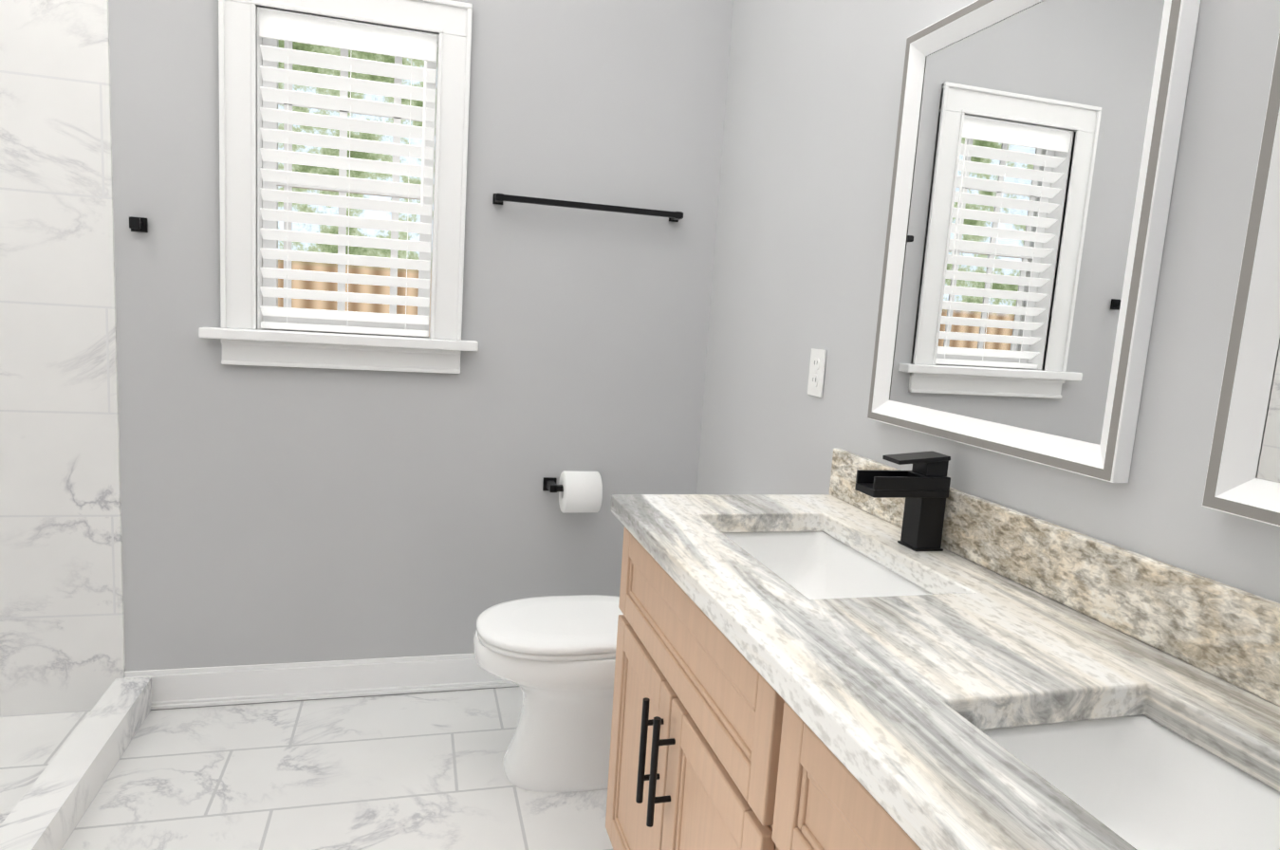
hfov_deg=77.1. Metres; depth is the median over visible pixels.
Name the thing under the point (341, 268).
window
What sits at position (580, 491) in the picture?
toilet paper holder
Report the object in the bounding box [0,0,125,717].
shower wall tile
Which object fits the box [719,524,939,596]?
sink
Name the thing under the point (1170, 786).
sink
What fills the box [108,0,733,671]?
wall
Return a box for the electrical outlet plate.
[807,348,826,397]
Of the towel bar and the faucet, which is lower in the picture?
the faucet
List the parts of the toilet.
seat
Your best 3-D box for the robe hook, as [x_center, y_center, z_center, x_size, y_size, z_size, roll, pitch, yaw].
[-1.394,-0.557,2.225,0.040,0.040,0.044,1,8,-16]
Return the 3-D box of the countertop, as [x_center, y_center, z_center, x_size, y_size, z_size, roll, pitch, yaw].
[0.413,0.297,1.055,0.546,0.040,1.613,1,8,-16]
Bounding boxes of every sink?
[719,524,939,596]
[977,703,1279,849]
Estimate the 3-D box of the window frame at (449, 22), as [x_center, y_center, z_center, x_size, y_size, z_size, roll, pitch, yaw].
[-0.858,-0.765,2.360,0.681,0.993,0.026,1,8,-16]
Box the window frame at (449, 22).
[218,0,472,340]
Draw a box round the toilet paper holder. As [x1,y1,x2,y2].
[542,470,602,513]
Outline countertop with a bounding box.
[610,494,1279,849]
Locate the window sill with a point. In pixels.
(284, 348)
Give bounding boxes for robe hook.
[129,216,148,232]
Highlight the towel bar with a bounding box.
[492,193,683,222]
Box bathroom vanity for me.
[605,509,931,849]
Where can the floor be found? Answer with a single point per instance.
(418, 771)
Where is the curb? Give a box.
[0,676,152,849]
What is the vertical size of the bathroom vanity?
0.846 m
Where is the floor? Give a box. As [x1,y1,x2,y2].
[0,686,613,849]
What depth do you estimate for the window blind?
2.40 m
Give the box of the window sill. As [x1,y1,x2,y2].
[198,327,478,373]
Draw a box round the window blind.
[259,8,436,336]
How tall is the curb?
0.100 m
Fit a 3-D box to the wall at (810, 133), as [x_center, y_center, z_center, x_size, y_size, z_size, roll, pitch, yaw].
[0.778,-0.168,0.982,0.151,2.720,3.940,1,8,-16]
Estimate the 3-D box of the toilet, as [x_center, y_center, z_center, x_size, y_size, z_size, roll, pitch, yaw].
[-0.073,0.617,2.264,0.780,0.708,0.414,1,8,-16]
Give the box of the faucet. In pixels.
[852,451,954,551]
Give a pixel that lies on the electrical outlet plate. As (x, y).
(816, 374)
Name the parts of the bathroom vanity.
door, handle, handle, drawer, door, drawer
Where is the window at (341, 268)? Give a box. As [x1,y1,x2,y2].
[262,37,437,336]
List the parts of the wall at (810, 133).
mirror, mirror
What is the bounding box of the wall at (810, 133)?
[696,0,1279,603]
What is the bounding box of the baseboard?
[124,653,519,710]
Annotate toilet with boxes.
[473,594,623,792]

